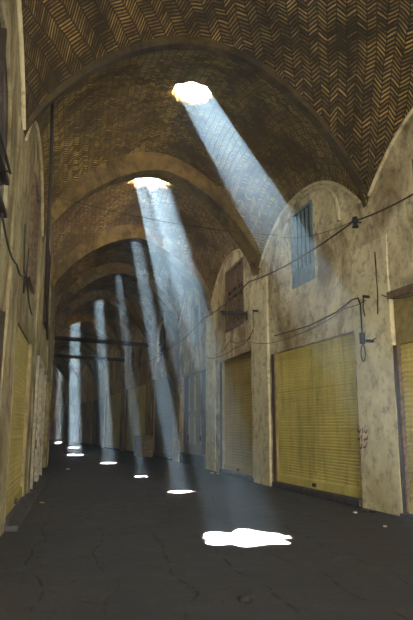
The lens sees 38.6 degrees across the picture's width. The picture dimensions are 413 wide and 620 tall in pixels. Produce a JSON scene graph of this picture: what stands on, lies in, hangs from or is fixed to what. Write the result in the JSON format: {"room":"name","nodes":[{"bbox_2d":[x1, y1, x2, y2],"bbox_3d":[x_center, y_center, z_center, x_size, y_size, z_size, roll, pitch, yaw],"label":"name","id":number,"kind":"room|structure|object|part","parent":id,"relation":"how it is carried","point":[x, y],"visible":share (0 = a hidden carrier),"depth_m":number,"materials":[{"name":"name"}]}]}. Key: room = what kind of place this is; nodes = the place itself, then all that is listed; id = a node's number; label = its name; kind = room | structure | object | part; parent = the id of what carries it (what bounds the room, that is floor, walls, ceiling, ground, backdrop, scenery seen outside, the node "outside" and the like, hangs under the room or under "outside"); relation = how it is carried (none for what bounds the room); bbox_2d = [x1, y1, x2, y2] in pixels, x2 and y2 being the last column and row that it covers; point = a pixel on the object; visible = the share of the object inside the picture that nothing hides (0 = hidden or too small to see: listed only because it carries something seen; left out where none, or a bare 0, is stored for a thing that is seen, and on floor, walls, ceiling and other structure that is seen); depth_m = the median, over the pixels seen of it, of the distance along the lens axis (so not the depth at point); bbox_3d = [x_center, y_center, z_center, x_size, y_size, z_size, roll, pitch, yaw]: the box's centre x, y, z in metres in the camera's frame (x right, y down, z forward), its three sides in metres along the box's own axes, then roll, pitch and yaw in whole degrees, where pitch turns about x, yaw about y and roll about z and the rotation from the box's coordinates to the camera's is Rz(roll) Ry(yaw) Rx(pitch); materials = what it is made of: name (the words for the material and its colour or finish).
{"room":"covered market","nodes":[
{"label":"covered market","id":0,"kind":"room"},
{"bbox_2d":[0,0,54,495],"bbox_3d":[-9.971,4.013,32.574,2.256,8.100,84.159,3,-12,-16],"label":"wall","id":1,"kind":"structure","parent":0,"point":[26,321],"depth_m":10.90,"materials":[{"name":"grey paint"}]},
{"bbox_2d":[0,309,4,385],"bbox_3d":[-2.297,1.122,5.555,0.161,3.060,4.310,2,-11,-12],"label":"roller shutter","id":2,"kind":"object","parent":1,"relation":"attached to","point":[2,313],"visible":1,"depth_m":7.77,"materials":[{"name":"metal"}]},
{"bbox_2d":[0,0,15,235],"bbox_3d":[-2.443,-2.229,6.886,0.210,2.451,2.350,2,-11,-12],"label":"window","id":3,"kind":"structure","parent":1,"relation":"in","point":[7,76],"depth_m":7.62,"materials":[{"name":"grey paint"}]},
{"bbox_3d":[-2.487,-2.230,6.876,0.020,2.450,2.350,2,-11,-12],"label":"pane","id":4,"kind":"part","parent":3,"relation":"part of","materials":[{"name":"black glass"}]},
{"bbox_3d":[-2.479,-1.876,6.990,0.210,0.040,1.200,2,-11,-12],"label":"iron railing","id":5,"kind":"part","parent":3,"relation":"part of","materials":[{"name":"black metal"}]},
{"bbox_2d":[0,115,27,536],"bbox_3d":[-2.954,0.220,8.874,0.091,6.120,1.369,2,-11,-12],"label":"trim","id":6,"kind":"structure","parent":1,"relation":"attached to","point":[20,180],"depth_m":8.74,"materials":[{"name":"grey paint"}]},
{"bbox_2d":[1,213,32,314],"bbox_3d":[-2.875,-0.509,9.214,0.075,0.344,4.863,2,-11,-12],"label":"wire","id":7,"kind":"object","parent":1,"relation":"attached to","point":[2,216],"visible":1,"depth_m":7.92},
{"bbox_2d":[4,327,32,525],"bbox_3d":[-3.444,2.038,10.791,0.160,3.300,3.330,2,-11,-12],"label":"roller shutter","id":8,"kind":"object","parent":1,"relation":"attached to","point":[15,497],"visible":0.73,"depth_m":11.10,"materials":[{"name":"metal"}]},
{"bbox_3d":[-3.114,1.728,9.230,0.130,3.300,0.080,2,-11,-12],"label":"guide rail","id":9,"kind":"part","parent":8,"relation":"part of","materials":[{"name":"yellow metal"}]},
{"bbox_3d":[-3.464,3.405,10.515,0.080,0.190,3.230,2,-11,-12],"label":"rail","id":10,"kind":"part","parent":8,"relation":"part of","materials":[{"name":"yellow metal"}]},
{"bbox_3d":[-3.444,3.578,10.485,0.160,0.160,3.330,2,-11,-12],"label":"sill","id":11,"kind":"part","parent":8,"relation":"part of","materials":[{"name":"concrete"}]},
{"bbox_3d":[-3.804,2.346,12.345,0.130,3.300,0.080,2,-11,-12],"label":"guide rail","id":12,"kind":"part","parent":8,"relation":"part of","materials":[{"name":"yellow metal"}]},
{"bbox_2d":[4,500,33,531],"bbox_3d":[-3.325,3.615,10.494,0.260,0.090,3.350,2,-11,-12],"label":"trim","id":13,"kind":"structure","parent":1,"relation":"attached to","point":[18,518],"depth_m":9.72,"materials":[{"name":"concrete"}]},
{"bbox_2d":[16,0,25,129],"bbox_3d":[-2.326,-3.981,6.897,0.061,1.317,5.368,2,-11,-12],"label":"trim","id":14,"kind":"structure","parent":1,"relation":"attached to","point":[19,4],"depth_m":8.71,"materials":[{"name":"paint"}]},
{"bbox_2d":[23,223,29,293],"bbox_3d":[-2.928,-0.737,9.541,0.045,0.950,1.326,3,-12,-14],"label":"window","id":15,"kind":"structure","parent":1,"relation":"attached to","point":[24,277],"depth_m":9.17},
{"bbox_2d":[25,493,37,500],"bbox_3d":[-3.829,4.067,12.771,0.260,0.090,1.300,2,-11,-12],"label":"trim","id":16,"kind":"structure","parent":1,"relation":"attached to","point":[28,496],"depth_m":12.69,"materials":[{"name":"concrete"}]},
{"bbox_2d":[27,172,40,293],"bbox_3d":[-3.533,-1.503,11.958,0.140,2.112,1.500,2,-11,-12],"label":"window","id":17,"kind":"structure","parent":1,"relation":"in","point":[33,238],"depth_m":12.05,"materials":[{"name":"brown wood"}]},
{"bbox_2d":[25,121,43,236],"bbox_3d":[-3.496,-2.928,12.209,0.061,1.316,5.150,2,-11,-12],"label":"trim","id":18,"kind":"structure","parent":1,"relation":"attached to","point":[35,123],"depth_m":13.29,"materials":[{"name":"paint"}]},
{"bbox_2d":[26,236,43,492],"bbox_3d":[-4.104,1.252,14.074,0.091,6.120,0.573,2,-11,-12],"label":"trim","id":19,"kind":"structure","parent":1,"relation":"attached to","point":[42,244],"depth_m":13.94,"materials":[{"name":"grey paint"}]},
{"bbox_2d":[30,356,43,488],"bbox_3d":[-4.444,2.934,15.309,0.160,3.300,1.850,2,-11,-12],"label":"wooden door","id":20,"kind":"structure","parent":1,"relation":"in","point":[39,367],"depth_m":15.73,"materials":[{"name":"paint"}]},
{"bbox_3d":[-4.548,3.021,15.699,0.065,3.040,0.805,2,-11,-12],"label":"door","id":21,"kind":"part","parent":20,"relation":"part of","materials":[{"name":"paint"}]},
{"bbox_3d":[-4.629,3.100,16.148,0.160,3.300,0.100,2,-11,-12],"label":"door post","id":22,"kind":"part","parent":20,"relation":"part of","materials":[{"name":"paint"}]},
{"bbox_2d":[30,475,47,493],"bbox_3d":[-4.554,4.718,16.052,0.260,0.090,4.500,2,-11,-12],"label":"trim","id":23,"kind":"structure","parent":1,"relation":"attached to","point":[38,486],"depth_m":15.27,"materials":[{"name":"stone"}]},
{"bbox_2d":[37,365,46,480],"bbox_3d":[-4.931,3.371,17.514,0.160,3.300,1.750,2,-11,-12],"label":"wooden door","id":24,"kind":"structure","parent":1,"relation":"in","point":[43,405],"depth_m":18.09,"materials":[{"name":"paint"}]},
{"bbox_3d":[-5.031,3.454,17.879,0.065,3.040,0.755,2,-11,-12],"label":"door","id":25,"kind":"part","parent":24,"relation":"part of","materials":[{"name":"paint"}]},
{"bbox_3d":[-5.106,3.528,18.304,0.160,3.300,0.100,2,-11,-12],"label":"door post","id":26,"kind":"part","parent":24,"relation":"part of","materials":[{"name":"paint"}]},
{"bbox_2d":[42,248,50,329],"bbox_3d":[-4.673,-0.628,17.138,0.140,2.212,1.400,2,-11,-12],"label":"window","id":27,"kind":"structure","parent":1,"relation":"in","point":[49,266],"depth_m":17.69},
{"bbox_2d":[42,287,51,466],"bbox_3d":[-5.254,2.283,19.273,0.092,6.120,0.573,3,-12,-13],"label":"trim","id":28,"kind":"structure","parent":1,"relation":"attached to","point":[50,287],"depth_m":19.46,"materials":[{"name":"grey paint"}]},
{"bbox_2d":[47,317,54,465],"bbox_3d":[-6.504,3.343,24.619,0.091,6.120,0.572,3,-12,-16],"label":"trim","id":29,"kind":"structure","parent":1,"relation":"attached to","point":[54,317],"depth_m":24.35,"materials":[{"name":"grey paint"}]},
{"bbox_2d":[53,360,68,385],"bbox_3d":[-17.850,6.635,65.205,5.324,3.450,0.500,6,-13,-27],"label":"trim","id":30,"kind":"structure","parent":1,"relation":"attached to","point":[55,363],"depth_m":65.84,"materials":[{"name":"paint"}]},
{"bbox_2d":[54,352,79,382],"bbox_3d":[-15.500,5.663,60.300,5.236,3.450,0.500,6,-13,-28],"label":"trim","id":31,"kind":"structure","parent":1,"relation":"attached to","point":[66,360],"depth_m":60.92,"materials":[{"name":"paint"}]},
{"bbox_2d":[54,331,105,369],"bbox_3d":[-10.400,2.892,45.303,5.660,3.050,0.500,7,-13,-31],"label":"trim","id":32,"kind":"structure","parent":1,"relation":"attached to","point":[91,346],"depth_m":45.83,"materials":[{"name":"paint"}]},
{"bbox_2d":[53,354,124,361],"bbox_3d":[-7.900,3.076,38.130,5.758,0.220,0.220,7,-13,-31],"label":"tie beam","id":33,"kind":"structure","parent":1,"relation":"attached to","point":[54,355],"depth_m":38.22,"materials":[{"name":"brown wood"}]},
{"bbox_2d":[54,336,148,346],"bbox_3d":[-5.740,1.714,32.137,5.840,0.240,0.240,7,-13,-31],"label":"tie beam","id":34,"kind":"structure","parent":1,"relation":"attached to","point":[61,338],"depth_m":31.95,"materials":[{"name":"brown wood"}]},
{"bbox_2d":[52,322,169,347],"bbox_3d":[-3.723,1.238,25.387,0.021,0.277,8.580,-6,-13,26],"label":"wire","id":35,"kind":"object","parent":1,"relation":"attached to","point":[52,322],"visible":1,"depth_m":24.44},
{"bbox_2d":[52,225,211,310],"bbox_3d":[-2.540,-1.809,21.645,6.224,3.070,0.500,6,-13,-29],"label":"arch","id":36,"kind":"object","parent":1,"relation":"attached to","point":[146,236],"depth_m":21.68,"materials":[{"name":"paint"}]},
{"bbox_2d":[42,152,261,275],"bbox_3d":[-1.280,-2.941,16.400,6.356,3.250,0.620,6,-13,-27],"label":"arch","id":37,"kind":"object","parent":1,"relation":"attached to","point":[176,172],"depth_m":16.46,"materials":[{"name":"brick"}]},
{"bbox_2d":[43,193,272,234],"bbox_3d":[-0.940,-2.344,15.011,6.313,0.278,0.014,5,-12,-24],"label":"wire","id":38,"kind":"object","parent":1,"relation":"attached to","point":[43,193],"visible":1,"depth_m":14.80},
{"bbox_2d":[24,36,367,207],"bbox_3d":[0.165,-4.049,11.120,6.806,3.370,0.200,5,-12,-23],"label":"arch","id":39,"kind":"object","parent":1,"relation":"attached to","point":[215,47],"depth_m":11.23,"materials":[{"name":"brown brick"}]},
{"bbox_2d":[49,367,65,439],"bbox_3d":[-19.750,11.255,73.464,5.501,9.600,0.001,6,-13,-26],"label":"wall","id":40,"kind":"structure","parent":0,"point":[58,382],"depth_m":73.88,"materials":[{"name":"brown paint"}]},
{"bbox_2d":[53,351,93,382],"bbox_3d":[-15.210,5.751,59.071,6.623,4.635,14.380,4,-12,-21],"label":"ceiling","id":41,"kind":"structure","parent":0,"point":[79,365],"depth_m":60.88,"materials":[{"name":"brick"}]},
{"bbox_2d":[63,312,177,460],"bbox_3d":[-9.816,7.666,50.995,1.349,8.100,50.238,4,-12,-18],"label":"wall","id":42,"kind":"structure","parent":0,"point":[163,368],"depth_m":42.73,"materials":[{"name":"brown paint"}]},
{"bbox_2d":[65,393,67,440],"bbox_3d":[-15.492,11.636,65.489,0.083,5.750,1.219,2,-11,-11],"label":"trim","id":43,"kind":"structure","parent":42,"relation":"attached to","point":[67,393],"depth_m":65.19,"materials":[{"name":"brown paint"}]},
{"bbox_2d":[54,345,93,375],"bbox_3d":[-12.700,4.400,52.905,5.412,3.050,0.500,6,-13,-27],"label":"trim","id":44,"kind":"structure","parent":42,"relation":"attached to","point":[70,349],"depth_m":53.17,"materials":[{"name":"paint"}]},
{"bbox_2d":[75,386,79,442],"bbox_3d":[-13.193,10.664,60.587,0.084,5.750,1.222,5,-12,-24],"label":"trim","id":45,"kind":"structure","parent":42,"relation":"attached to","point":[76,435],"depth_m":60.65,"materials":[{"name":"brown paint"}]},
{"bbox_2d":[55,314,124,357],"bbox_3d":[-7.900,1.531,38.436,5.660,3.050,0.500,7,-13,-31],"label":"trim","id":46,"kind":"structure","parent":42,"relation":"attached to","point":[86,318],"depth_m":38.63,"materials":[{"name":"paint"}]},
{"bbox_2d":[90,380,93,444],"bbox_3d":[-10.292,9.205,53.230,0.083,5.750,1.221,4,-12,-21],"label":"trim","id":47,"kind":"structure","parent":42,"relation":"attached to","point":[92,380],"depth_m":53.36,"materials":[{"name":"brown paint"}]},
{"bbox_2d":[92,398,102,446],"bbox_3d":[-9.076,9.372,49.316,0.250,3.900,5.900,3,-12,-17],"label":"roller shutter","id":48,"kind":"object","parent":42,"relation":"attached to","point":[97,414],"visible":0.66,"depth_m":50.10,"materials":[{"name":"metal"}]},
{"bbox_3d":[-9.872,9.916,52.062,0.130,3.900,0.080,3,-12,-17],"label":"guide rail","id":49,"kind":"part","parent":48,"relation":"part of","materials":[{"name":"metal"}]},
{"bbox_2d":[55,290,150,346],"bbox_3d":[-5.650,0.237,32.168,5.746,3.150,0.500,7,-13,-31],"label":"arch","id":50,"kind":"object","parent":42,"relation":"attached to","point":[116,300],"depth_m":32.32,"materials":[{"name":"paint"}]},
{"bbox_2d":[101,372,105,447],"bbox_3d":[-7.992,7.746,45.873,0.083,5.750,1.222,3,-12,-17],"label":"trim","id":51,"kind":"structure","parent":42,"relation":"attached to","point":[104,374],"depth_m":45.73,"materials":[{"name":"brown paint"}]},
{"bbox_2d":[104,392,120,450],"bbox_3d":[-6.676,7.963,42.213,0.250,3.900,5.500,4,-12,-19],"label":"roller shutter","id":52,"kind":"object","parent":42,"relation":"attached to","point":[113,402],"visible":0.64,"depth_m":42.59,"materials":[{"name":"metal"}]},
{"bbox_3d":[-7.531,8.464,44.736,0.130,3.900,0.080,4,-12,-19],"label":"guide rail","id":53,"kind":"part","parent":52,"relation":"part of","materials":[{"name":"grey metal"}]},
{"bbox_3d":[-6.615,9.689,41.893,0.080,0.190,5.400,4,-12,-19],"label":"rail","id":54,"kind":"part","parent":52,"relation":"part of","materials":[{"name":"yellow metal"}]},
{"bbox_2d":[55,262,178,332],"bbox_3d":[-3.925,-0.813,27.004,5.990,3.200,0.500,7,-13,-30],"label":"arch","id":55,"kind":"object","parent":42,"relation":"attached to","point":[128,271],"depth_m":27.08,"materials":[{"name":"paint"}]},
{"bbox_2d":[120,363,125,451],"bbox_3d":[-5.492,6.384,39.005,0.084,5.750,1.220,4,-12,-19],"label":"trim","id":56,"kind":"structure","parent":42,"relation":"attached to","point":[123,388],"depth_m":38.91,"materials":[{"name":"brown paint"}]},
{"bbox_2d":[131,346,133,371],"bbox_3d":[-4.615,3.080,37.382,0.165,1.801,0.800,4,-12,-19],"label":"window","id":57,"kind":"structure","parent":42,"relation":"in","point":[132,347],"depth_m":37.77,"materials":[{"name":"beige paint"}]},
{"bbox_2d":[124,385,145,453],"bbox_3d":[-4.273,6.634,35.638,0.251,3.950,5.150,4,-12,-19],"label":"roller shutter","id":58,"kind":"object","parent":42,"relation":"attached to","point":[135,397],"visible":0.58,"depth_m":36.32,"materials":[{"name":"metal"}]},
{"bbox_3d":[-5.074,7.102,37.998,0.130,3.950,0.080,4,-12,-19],"label":"guide rail","id":59,"kind":"part","parent":58,"relation":"part of","materials":[{"name":"metal"}]},
{"bbox_2d":[137,341,140,369],"bbox_3d":[-4.040,2.768,35.813,0.165,1.801,0.800,4,-12,-19],"label":"window","id":60,"kind":"structure","parent":42,"relation":"in","point":[138,349],"depth_m":36.14,"materials":[{"name":"beige paint"}]},
{"bbox_2d":[145,350,151,435],"bbox_3d":[-3.192,5.139,32.728,0.083,5.750,1.223,4,-12,-19],"label":"trim","id":61,"kind":"structure","parent":42,"relation":"attached to","point":[149,353],"depth_m":32.78,"materials":[{"name":"brown paint"}]},
{"bbox_2d":[157,320,165,360],"bbox_3d":[-2.326,1.661,31.128,0.165,2.051,1.700,4,-12,-19],"label":"window","id":62,"kind":"structure","parent":42,"relation":"in","point":[161,326],"depth_m":31.48,"materials":[{"name":"beige paint"}]},
{"bbox_2d":[152,374,172,460],"bbox_3d":[-2.222,5.441,30.010,0.250,4.100,3.950,4,-12,-19],"label":"roller shutter","id":63,"kind":"object","parent":42,"relation":"attached to","point":[162,388],"visible":0.77,"depth_m":30.24,"materials":[{"name":"metal"}]},
{"bbox_3d":[-2.810,5.800,31.819,0.130,4.100,0.080,4,-12,-19],"label":"guide rail","id":64,"kind":"part","parent":63,"relation":"part of","materials":[{"name":"metal"}]},
{"bbox_3d":[-2.222,7.403,29.621,0.250,0.100,3.950,4,-12,-19],"label":"sill","id":65,"kind":"part","parent":63,"relation":"part of","materials":[{"name":"concrete"}]},
{"bbox_3d":[-2.161,7.265,29.670,0.080,0.190,3.850,4,-12,-19],"label":"rail","id":66,"kind":"part","parent":63,"relation":"part of","materials":[{"name":"grey metal"}]},
{"bbox_2d":[173,336,179,461],"bbox_3d":[-1.342,4.120,27.588,0.084,5.750,1.323,4,-12,-19],"label":"trim","id":67,"kind":"structure","parent":42,"relation":"attached to","point":[176,397],"depth_m":27.71,"materials":[{"name":"brown paint"}]},
{"bbox_2d":[0,440,412,619],"bbox_3d":[-11.000,8.670,34.982,46.000,0.300,96.000,0,-11,0],"label":"floor","id":68,"kind":"structure","parent":0,"point":[114,535],"depth_m":7.67,"materials":[{"name":"grey stone"}]},
{"bbox_2d":[133,435,153,456],"bbox_3d":[-3.409,7.295,31.647,0.700,1.100,1.870,4,-12,-19],"label":"box","id":69,"kind":"object","parent":68,"relation":"on","point":[143,444],"visible":1,"depth_m":30.90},
{"bbox_2d":[238,593,251,601],"bbox_3d":[0.365,2.626,5.397,0.109,0.045,0.188,-10,-15,41],"label":"paper scrap","id":70,"kind":"object","parent":68,"relation":"on","point":[245,598],"visible":1,"depth_m":5.35,"materials":[{"name":"paper"}]},
{"bbox_2d":[21,0,412,371],"bbox_3d":[-6.162,-0.145,29.452,11.897,4.559,51.021,4,-12,-21],"label":"ceiling","id":71,"kind":"structure","parent":0,"point":[351,61],"depth_m":13.27,"materials":[{"name":"brick"}]},
{"bbox_2d":[44,103,53,339],"bbox_3d":[-3.477,-1.929,13.201,0.111,4.686,4.163,3,-12,-13],"label":"hanging cable","id":72,"kind":"object","parent":71,"relation":"hanging from","point":[52,104],"visible":0.95,"depth_m":11.68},
{"bbox_2d":[178,113,412,506],"bbox_3d":[3.489,-0.158,11.541,0.707,8.100,34.522,3,-12,-15],"label":"wall","id":73,"kind":"structure","parent":0,"point":[290,309],"depth_m":13.83,"materials":[{"name":"beige paint"}]},
{"bbox_2d":[178,287,195,328],"bbox_3d":[-0.619,-0.259,25.668,0.061,1.317,5.369,3,-12,-15],"label":"trim","id":74,"kind":"structure","parent":73,"relation":"attached to","point":[195,287],"depth_m":27.17,"materials":[{"name":"paint"}]},
{"bbox_2d":[179,366,205,468],"bbox_3d":[-0.534,4.491,24.756,0.240,3.920,4.230,3,-12,-15],"label":"door","id":75,"kind":"structure","parent":73,"relation":"in","point":[193,405],"depth_m":24.80,"materials":[{"name":"paint"}]},
{"bbox_3d":[-1.050,4.880,26.718,0.160,3.920,0.100,3,-12,-15],"label":"door post","id":76,"kind":"part","parent":75,"relation":"part of","materials":[{"name":"paint"}]},
{"bbox_3d":[-0.884,4.625,26.229,0.065,3.330,0.988,3,-12,-15],"label":"door","id":77,"kind":"part","parent":75,"relation":"part of","materials":[{"name":"grey metal"}]},
{"bbox_3d":[-0.614,4.437,25.277,0.065,3.330,0.988,3,-12,-15],"label":"door","id":78,"kind":"part","parent":75,"relation":"part of","materials":[{"name":"grey metal"}]},
{"bbox_3d":[-0.534,6.193,24.419,0.240,0.450,4.230,3,-12,-15],"label":"sill","id":79,"kind":"part","parent":75,"relation":"part of","materials":[{"name":"concrete"}]},
{"bbox_3d":[-0.343,4.248,24.326,0.065,3.330,0.988,3,-12,-15],"label":"door","id":80,"kind":"part","parent":75,"relation":"part of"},
{"bbox_3d":[-0.072,4.059,23.373,0.065,3.330,0.988,3,-12,-15],"label":"door","id":81,"kind":"part","parent":75,"relation":"part of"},
{"bbox_2d":[194,305,197,345],"bbox_3d":[-0.368,0.680,25.019,0.140,1.712,0.850,3,-12,-15],"label":"window","id":82,"kind":"structure","parent":73,"relation":"in","point":[196,307],"depth_m":25.26,"materials":[{"name":"blue paint"}]},
{"bbox_2d":[206,314,215,470],"bbox_3d":[0.177,3.060,22.243,0.084,5.750,1.322,3,-12,-15],"label":"trim","id":83,"kind":"structure","parent":73,"relation":"attached to","point":[210,321],"depth_m":22.17,"materials":[{"name":"paint"}]},
{"bbox_2d":[210,249,241,304],"bbox_3d":[0.826,-1.317,20.332,0.061,1.317,5.315,3,-12,-14],"label":"trim","id":84,"kind":"structure","parent":73,"relation":"attached to","point":[232,252],"depth_m":21.64,"materials":[{"name":"paint"}]},
{"bbox_2d":[206,337,250,358],"bbox_3d":[0.709,1.357,19.981,0.141,0.209,5.401,3,-12,-14],"label":"wire","id":85,"kind":"object","parent":73,"relation":"attached to","point":[250,337],"visible":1,"depth_m":19.58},
{"bbox_2d":[220,311,247,320],"bbox_3d":[0.847,0.165,18.309,0.870,0.300,0.160,3,-12,-14],"label":"iron bracket","id":86,"kind":"object","parent":73,"relation":"attached to","point":[222,312],"visible":1,"depth_m":18.29,"materials":[{"name":"black metal"}]},
{"bbox_3d":[0.870,0.126,18.322,0.802,0.090,0.070,3,-12,-14],"label":"arm","id":87,"kind":"part","parent":86,"relation":"part of","materials":[{"name":"metal"}]},
{"bbox_2d":[225,257,243,332],"bbox_3d":[0.982,-0.459,19.860,0.238,2.184,2.050,3,-12,-14],"label":"window","id":88,"kind":"structure","parent":73,"relation":"in","point":[233,275],"depth_m":19.92,"materials":[{"name":"brown wood"}]},
{"bbox_2d":[216,329,253,354],"bbox_3d":[0.853,1.123,19.695,0.025,0.300,4.506,3,-12,-14],"label":"wire","id":89,"kind":"object","parent":73,"relation":"attached to","point":[253,329],"visible":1,"depth_m":19.52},
{"bbox_2d":[219,352,253,481],"bbox_3d":[0.994,3.405,19.071,0.250,3.840,3.660,3,-12,-14],"label":"roller shutter","id":90,"kind":"object","parent":73,"relation":"attached to","point":[236,422],"visible":0.7,"depth_m":19.32,"materials":[{"name":"metal"}]},
{"bbox_3d":[0.614,3.745,20.788,0.130,3.840,0.080,3,-12,-14],"label":"guide rail","id":91,"kind":"part","parent":90,"relation":"part of","materials":[{"name":"grey metal"}]},
{"bbox_3d":[0.994,5.229,18.709,0.250,0.120,3.660,3,-12,-14],"label":"sill","id":92,"kind":"part","parent":90,"relation":"part of","materials":[{"name":"concrete"}]},
{"bbox_3d":[1.057,5.080,18.755,0.080,0.190,3.560,3,-12,-14],"label":"rail","id":93,"kind":"part","parent":90,"relation":"part of","materials":[{"name":"yellow metal"}]},
{"bbox_2d":[250,277,271,485],"bbox_3d":[1.548,2.004,16.915,0.084,5.750,1.422,3,-12,-14],"label":"trim","id":94,"kind":"structure","parent":73,"relation":"attached to","point":[260,353],"depth_m":16.77,"materials":[{"name":"paint"}]},
{"bbox_2d":[290,199,314,288],"bbox_3d":[2.476,-1.622,14.840,0.190,1.996,1.190,4,-12,-17],"label":"window","id":95,"kind":"structure","parent":73,"relation":"in","point":[301,220],"depth_m":14.88,"materials":[{"name":"blue paint"}]},
{"bbox_3d":[2.467,-0.850,14.684,0.130,0.420,1.050,4,-12,-17],"label":"panel","id":96,"kind":"part","parent":95,"relation":"part of","materials":[{"name":"grey glass"}]},
{"bbox_2d":[251,300,365,343],"bbox_3d":[2.252,0.484,14.595,0.058,0.287,5.952,4,-12,-18],"label":"wire","id":97,"kind":"object","parent":73,"relation":"attached to","point":[364,300],"visible":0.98,"depth_m":13.88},
{"bbox_2d":[259,180,360,267],"bbox_3d":[2.381,-2.379,14.975,0.061,1.317,5.464,4,-12,-17],"label":"trim","id":98,"kind":"structure","parent":73,"relation":"attached to","point":[355,197],"depth_m":15.01,"materials":[{"name":"paint"}]},
{"bbox_2d":[280,185,340,256],"bbox_3d":[2.491,-2.328,14.648,0.097,1.271,3.097,4,-12,-17],"label":"trim","id":99,"kind":"structure","parent":73,"relation":"attached to","point":[320,187],"depth_m":14.63,"materials":[{"name":"beige paint"}]},
{"bbox_2d":[271,333,361,506],"bbox_3d":[2.482,2.554,13.960,0.251,3.520,4.230,4,-12,-17],"label":"roller shutter","id":100,"kind":"object","parent":73,"relation":"attached to","point":[316,453],"visible":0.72,"depth_m":13.76,"materials":[{"name":"metal"}]},
{"bbox_3d":[1.912,2.942,15.918,0.130,3.520,0.080,4,-12,-17],"label":"guide rail","id":101,"kind":"part","parent":100,"relation":"part of","materials":[{"name":"metal"}]},
{"bbox_3d":[2.482,4.212,13.631,0.250,0.140,4.230,4,-12,-17],"label":"sill","id":102,"kind":"part","parent":100,"relation":"part of","materials":[{"name":"concrete"}]},
{"bbox_3d":[2.544,4.054,13.682,0.080,0.190,4.130,4,-12,-17],"label":"rail","id":103,"kind":"part","parent":100,"relation":"part of","materials":[{"name":"yellow metal"}]},
{"bbox_2d":[283,222,349,237],"bbox_3d":[2.548,-1.899,14.074,0.014,0.816,3.655,3,-12,-15],"label":"wire","id":104,"kind":"object","parent":73,"relation":"attached to","point":[349,222],"visible":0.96,"depth_m":13.91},
{"bbox_2d":[274,297,365,361],"bbox_3d":[2.502,0.764,13.863,0.114,1.358,4.427,4,-12,-17],"label":"cable","id":105,"kind":"object","parent":73,"relation":"attached to","point":[362,334],"visible":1,"depth_m":11.96,"materials":[{"name":"metal"}]},
{"bbox_2d":[359,332,365,343],"bbox_3d":[3.135,0.569,11.864,0.114,0.220,0.120,4,-12,-17],"label":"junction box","id":106,"kind":"object","parent":105,"relation":"attached to","point":[361,335],"depth_m":11.82,"materials":[{"name":"metal"}]},
{"bbox_2d":[351,216,361,227],"bbox_3d":[3.078,-1.798,12.112,0.220,0.220,0.150,4,-12,-17],"label":"insulator","id":107,"kind":"object","parent":73,"relation":"attached to","point":[355,224],"visible":0.96,"depth_m":12.07,"materials":[{"name":"metal"}]},
{"bbox_2d":[121,193,412,372],"bbox_3d":[-0.002,0.488,22.253,0.517,0.836,37.017,3,-12,-17],"label":"power cable","id":108,"kind":"object","parent":107,"relation":"attached to","point":[412,193],"visible":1,"depth_m":14.15,"materials":[{"name":"black rubber"}]},
{"bbox_2d":[358,426,367,450],"bbox_3d":[3.099,2.544,11.689,0.001,0.494,0.385,4,-12,-17],"label":"red writing","id":109,"kind":"object","parent":73,"relation":"attached to","point":[359,426],"visible":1,"depth_m":11.72,"materials":[{"name":"paint"}]},
{"bbox_2d":[362,295,369,315],"bbox_3d":[3.192,-0.085,11.725,0.190,0.432,0.062,4,-12,-17],"label":"wall hook","id":110,"kind":"object","parent":73,"relation":"attached to","point":[363,296],"visible":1,"depth_m":11.72,"materials":[{"name":"metal"}]},
{"bbox_2d":[374,252,377,313],"bbox_3d":[3.331,-0.537,11.556,0.025,1.252,0.065,4,-12,-17],"label":"vertical conduit","id":111,"kind":"object","parent":73,"relation":"attached to","point":[374,252],"visible":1,"depth_m":11.55,"materials":[{"name":"black metal"}]},
{"bbox_2d":[351,234,402,515],"bbox_3d":[3.288,1.206,11.477,0.084,5.200,1.284,4,-12,-17],"label":"pillar","id":112,"kind":"structure","parent":73,"relation":"attached to","point":[377,408],"depth_m":11.37,"materials":[{"name":"paint"}]},
{"bbox_2d":[368,107,412,195],"bbox_3d":[4.126,-3.447,9.590,0.061,1.317,5.467,4,-12,-17],"label":"trim","id":113,"kind":"structure","parent":73,"relation":"attached to","point":[409,114],"depth_m":11.41,"materials":[{"name":"paint"}]},
{"bbox_2d":[387,283,412,519],"bbox_3d":[4.162,1.266,8.826,0.251,4.050,4.260,4,-12,-17],"label":"door frame","id":114,"kind":"structure","parent":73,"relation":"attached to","point":[403,307],"depth_m":10.68,"materials":[{"name":"metal"}]},
{"bbox_2d":[381,294,412,298],"bbox_3d":[3.587,-0.326,10.662,0.017,0.231,1.458,4,-12,-17],"label":"wire","id":115,"kind":"object","parent":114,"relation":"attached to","point":[381,294],"visible":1,"depth_m":10.81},
{"bbox_3d":[3.585,2.147,10.700,0.130,3.050,0.080,4,-12,-17],"label":"guide rail","id":116,"kind":"part","parent":114,"relation":"part of","materials":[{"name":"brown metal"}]},
{"bbox_3d":[4.162,3.223,8.438,0.250,0.060,4.260,4,-12,-17],"label":"sill","id":117,"kind":"part","parent":114,"relation":"part of","materials":[{"name":"stone"}]},
{"bbox_2d":[401,342,412,501],"bbox_3d":[4.234,1.653,8.772,0.020,2.830,4.140,4,-12,-17],"label":"roller shutter","id":118,"kind":"object","parent":114,"relation":"hanging from","point":[406,347],"depth_m":10.63,"materials":[{"name":"yellow metal"}]},
{"bbox_3d":[4.224,3.104,8.482,0.080,0.190,4.160,4,-12,-17],"label":"rail","id":119,"kind":"part","parent":114,"relation":"part of","materials":[{"name":"yellow metal"}]}
]}

